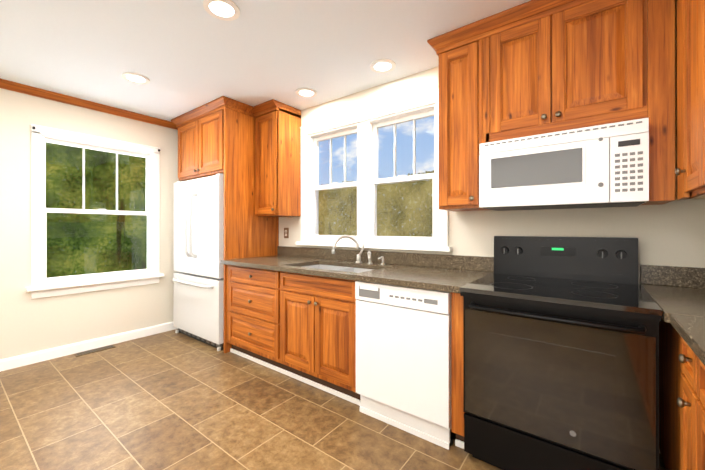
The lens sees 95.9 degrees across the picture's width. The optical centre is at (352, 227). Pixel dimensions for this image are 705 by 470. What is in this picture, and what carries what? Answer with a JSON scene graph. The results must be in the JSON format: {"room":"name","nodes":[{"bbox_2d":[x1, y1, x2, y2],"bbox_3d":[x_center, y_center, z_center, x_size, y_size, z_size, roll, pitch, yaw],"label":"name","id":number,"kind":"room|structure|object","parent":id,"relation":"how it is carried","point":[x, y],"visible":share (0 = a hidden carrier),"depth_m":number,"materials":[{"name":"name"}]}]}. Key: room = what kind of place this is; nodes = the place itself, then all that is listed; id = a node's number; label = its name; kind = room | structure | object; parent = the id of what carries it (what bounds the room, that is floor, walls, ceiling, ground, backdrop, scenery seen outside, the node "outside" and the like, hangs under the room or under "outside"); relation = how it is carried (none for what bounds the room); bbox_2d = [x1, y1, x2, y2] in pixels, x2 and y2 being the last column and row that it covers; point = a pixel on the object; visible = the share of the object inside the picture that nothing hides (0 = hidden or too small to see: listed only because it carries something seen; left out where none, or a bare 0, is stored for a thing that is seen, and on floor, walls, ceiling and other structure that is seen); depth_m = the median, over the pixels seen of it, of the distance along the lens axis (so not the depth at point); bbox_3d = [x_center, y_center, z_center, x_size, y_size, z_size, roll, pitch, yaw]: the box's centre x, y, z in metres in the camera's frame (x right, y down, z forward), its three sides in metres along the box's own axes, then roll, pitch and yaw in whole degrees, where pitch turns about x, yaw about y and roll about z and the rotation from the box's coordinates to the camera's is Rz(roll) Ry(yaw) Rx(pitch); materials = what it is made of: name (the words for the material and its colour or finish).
{"room":"kitchen","nodes":[
{"label":"kitchen","id":0,"kind":"room"},
{"bbox_2d":[0,88,178,359],"bbox_3d":[-3.271,-0.020,2.485,0.150,2.480,4.750,0,0,37],"label":"wall","id":1,"kind":"structure","parent":0,"point":[28,324],"depth_m":3.00,"materials":[{"name":"paint"}]},
{"bbox_2d":[0,322,177,371],"bbox_3d":[-3.160,1.171,2.493,0.016,0.097,4.598,0,0,37],"label":"baseboard","id":2,"kind":"structure","parent":1,"relation":"attached to","point":[35,357],"depth_m":3.12,"materials":[{"name":"white wood"}]},
{"bbox_2d":[0,79,177,129],"bbox_3d":[-3.147,-1.227,2.485,0.050,0.066,4.598,0,0,37],"label":"crown molding","id":3,"kind":"structure","parent":1,"relation":"attached to","point":[37,92],"depth_m":3.11,"materials":[{"name":"brown wood"}]},
{"bbox_2d":[26,124,163,298],"bbox_3d":[-2.608,-0.146,3.307,0.212,1.568,1.124,0,0,37],"label":"window","id":4,"kind":"structure","parent":1,"relation":"in","point":[42,285],"depth_m":3.18,"materials":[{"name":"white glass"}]},
{"bbox_2d":[0,0,530,120],"bbox_3d":[-1.215,-1.312,1.019,5.200,0.100,4.900,0,0,37],"label":"ceiling","id":5,"kind":"structure","parent":0,"point":[184,56],"depth_m":2.21,"materials":[{"name":"paint"}]},
{"bbox_2d":[122,72,149,83],"bbox_3d":[-1.818,-1.255,2.669,0.196,0.010,0.196,0,0,37],"label":"recessed light","id":6,"kind":"object","parent":5,"relation":"in","point":[136,78],"visible":1,"depth_m":2.66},
{"bbox_2d":[203,0,239,20],"bbox_3d":[-0.749,-1.256,1.821,0.196,0.010,0.196,0,0,37],"label":"recessed light","id":7,"kind":"object","parent":5,"relation":"in","point":[226,10],"visible":1,"depth_m":1.83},
{"bbox_2d":[296,88,316,97],"bbox_3d":[-0.428,-1.254,2.952,0.196,0.010,0.196,0,0,37],"label":"recessed light","id":8,"kind":"object","parent":5,"relation":"in","point":[306,92],"visible":0.98,"depth_m":2.95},
{"bbox_2d":[370,59,395,72],"bbox_3d":[0.236,-1.255,2.467,0.196,0.010,0.196,0,0,37],"label":"recessed light","id":9,"kind":"object","parent":5,"relation":"in","point":[382,65],"visible":1,"depth_m":2.46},
{"bbox_2d":[0,329,665,469],"bbox_3d":[-1.215,1.268,1.016,5.200,0.100,4.900,0,0,37],"label":"floor","id":10,"kind":"structure","parent":0,"point":[170,400],"depth_m":2.01,"materials":[{"name":"tile"}]},
{"bbox_2d":[74,345,114,356],"bbox_3d":[-2.557,1.217,3.159,0.100,0.007,0.310,0,0,37],"label":"floor vent","id":11,"kind":"object","parent":10,"relation":"in","point":[93,350],"visible":1,"depth_m":3.15,"materials":[{"name":"brown metal"}]},
{"bbox_2d":[172,173,223,350],"bbox_3d":[-1.532,0.339,3.637,0.975,1.765,0.731,0,0,37],"label":"fridge","id":12,"kind":"object","parent":10,"relation":"on","point":[198,299],"visible":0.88,"depth_m":3.33,"materials":[{"name":"plastic"}]},
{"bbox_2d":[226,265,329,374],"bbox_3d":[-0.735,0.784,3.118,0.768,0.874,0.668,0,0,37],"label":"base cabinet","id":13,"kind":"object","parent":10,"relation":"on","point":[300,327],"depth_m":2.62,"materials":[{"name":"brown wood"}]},
{"bbox_2d":[220,246,493,292],"bbox_3d":[-0.136,0.274,2.635,2.307,0.140,0.713,0,0,37],"label":"countertop","id":14,"kind":"structure","parent":13,"relation":"on","point":[445,273],"depth_m":2.42,"materials":[{"name":"stone"}]},
{"bbox_2d":[303,264,373,272],"bbox_3d":[-0.138,0.440,2.591,0.804,0.190,0.464,0,0,37],"label":"sink","id":15,"kind":"object","parent":14,"relation":"in","point":[341,268],"visible":0.06,"depth_m":2.84,"materials":[{"name":"metal"}]},
{"bbox_2d":[332,235,384,264],"bbox_3d":[0.051,0.183,2.697,0.426,0.248,0.223,0,0,37],"label":"faucet","id":16,"kind":"object","parent":14,"relation":"on","point":[357,246],"visible":1,"depth_m":2.75,"materials":[{"name":"silver metal"}]},
{"bbox_2d":[355,281,452,449],"bbox_3d":[0.468,0.785,2.165,0.626,0.868,0.675,0,0,37],"label":"dishwasher","id":17,"kind":"object","parent":10,"relation":"on","point":[403,358],"visible":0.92,"depth_m":1.88,"materials":[{"name":"white plastic"}]},
{"bbox_2d":[459,236,661,469],"bbox_3d":[1.057,0.636,1.676,0.746,1.165,0.741,0,0,37],"label":"range","id":18,"kind":"object","parent":10,"relation":"on","point":[560,353],"visible":1,"depth_m":1.45,"materials":[{"name":"black metal"}]},
{"bbox_2d":[659,318,670,469],"bbox_3d":[1.626,0.781,1.224,0.623,0.874,0.828,0,0,37],"label":"base cabinet","id":19,"kind":"object","parent":10,"relation":"on","point":[664,328],"depth_m":1.46,"materials":[{"name":"brown wood"}]},
{"bbox_2d":[640,265,704,365],"bbox_3d":[0.833,0.271,0.213,0.661,0.140,3.398,0,0,37],"label":"countertop","id":20,"kind":"structure","parent":19,"relation":"on","point":[676,294],"depth_m":1.40,"materials":[{"name":"stone"}]},
{"bbox_2d":[671,325,682,469],"bbox_3d":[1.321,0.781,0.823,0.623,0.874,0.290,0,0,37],"label":"base cabinet","id":21,"kind":"object","parent":10,"relation":"on","point":[681,406],"depth_m":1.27,"materials":[{"name":"brown wood"}]},
{"bbox_2d":[683,340,704,469],"bbox_3d":[1.085,0.780,0.513,0.623,0.874,0.734,0,0,37],"label":"base cabinet","id":22,"kind":"object","parent":10,"relation":"on","point":[693,368],"depth_m":0.97,"materials":[{"name":"brown wood"}]},
{"bbox_2d":[279,0,704,453],"bbox_3d":[0.222,-0.020,2.909,5.200,2.480,0.150,0,0,37],"label":"wall","id":23,"kind":"structure","parent":0,"point":[671,233],"depth_m":2.02,"materials":[{"name":"paint"}]},
{"bbox_2d":[171,96,300,352],"bbox_3d":[-1.332,-0.018,3.544,1.427,2.478,0.713,0,0,37],"label":"upper cabinet","id":24,"kind":"object","parent":23,"relation":"attached to","point":[252,154],"visible":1,"depth_m":3.26,"materials":[{"name":"brown wood"}]},
{"bbox_2d":[284,228,288,237],"bbox_3d":[-0.739,0.056,3.538,0.072,0.116,0.009,0,0,37],"label":"electrical outlet","id":25,"kind":"object","parent":23,"relation":"attached to","point":[286,232],"visible":1,"depth_m":3.53,"materials":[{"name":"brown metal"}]},
{"bbox_2d":[296,89,452,251],"bbox_3d":[0.123,-0.448,2.945,1.660,1.251,0.212,0,0,37],"label":"window","id":26,"kind":"structure","parent":23,"relation":"in","point":[365,124],"depth_m":2.89,"materials":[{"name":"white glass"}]},
{"bbox_2d":[427,0,675,210],"bbox_3d":[1.091,-0.692,1.915,1.197,1.133,0.378,0,0,37],"label":"upper cabinet","id":27,"kind":"object","parent":23,"relation":"attached to","point":[533,67],"visible":0.96,"depth_m":1.73,"materials":[{"name":"brown wood"}]},
{"bbox_2d":[479,118,648,210],"bbox_3d":[1.175,-0.312,1.833,0.746,0.386,0.408,0,0,37],"label":"microwave","id":28,"kind":"object","parent":27,"relation":"attached to","point":[603,166],"visible":1,"depth_m":1.63,"materials":[{"name":"white plastic"}]},
{"bbox_3d":[0.750,-0.024,-0.570,0.150,2.480,4.750,0,0,37],"label":"wall","id":29,"kind":"structure","parent":0,"visible":0},
{"bbox_2d":[675,0,678,199],"bbox_3d":[1.623,-0.686,1.177,0.568,1.119,0.193,0,0,37],"label":"upper cabinet","id":30,"kind":"object","parent":29,"relation":"attached to","point":[677,169],"depth_m":1.40,"materials":[{"name":"brown wood"}]},
{"bbox_2d":[679,0,704,199],"bbox_3d":[1.492,-0.686,1.004,0.568,1.119,0.358,0,0,37],"label":"upper cabinet","id":31,"kind":"object","parent":29,"relation":"attached to","point":[690,171],"depth_m":1.31,"materials":[{"name":"brown wood"}]},
{"bbox_2d":[691,0,704,195],"bbox_3d":[1.218,-0.686,0.643,0.568,1.119,0.813,0,0,37],"label":"upper cabinet","id":32,"kind":"object","parent":29,"relation":"attached to","point":[697,6],"depth_m":1.16,"materials":[{"name":"brown wood"}]},
{"label":"outside","id":33,"kind":"structure","parent":0,"visible":0},
{"bbox_2d":[46,142,146,277],"bbox_3d":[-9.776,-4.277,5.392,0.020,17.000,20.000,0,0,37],"label":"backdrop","id":34,"kind":"structure","parent":33,"point":[91,172],"depth_m":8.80,"materials":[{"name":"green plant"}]},
{"bbox_2d":[319,116,433,236],"bbox_3d":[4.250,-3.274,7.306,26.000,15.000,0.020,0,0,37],"label":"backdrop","id":35,"kind":"structure","parent":33,"point":[340,227],"depth_m":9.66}
]}

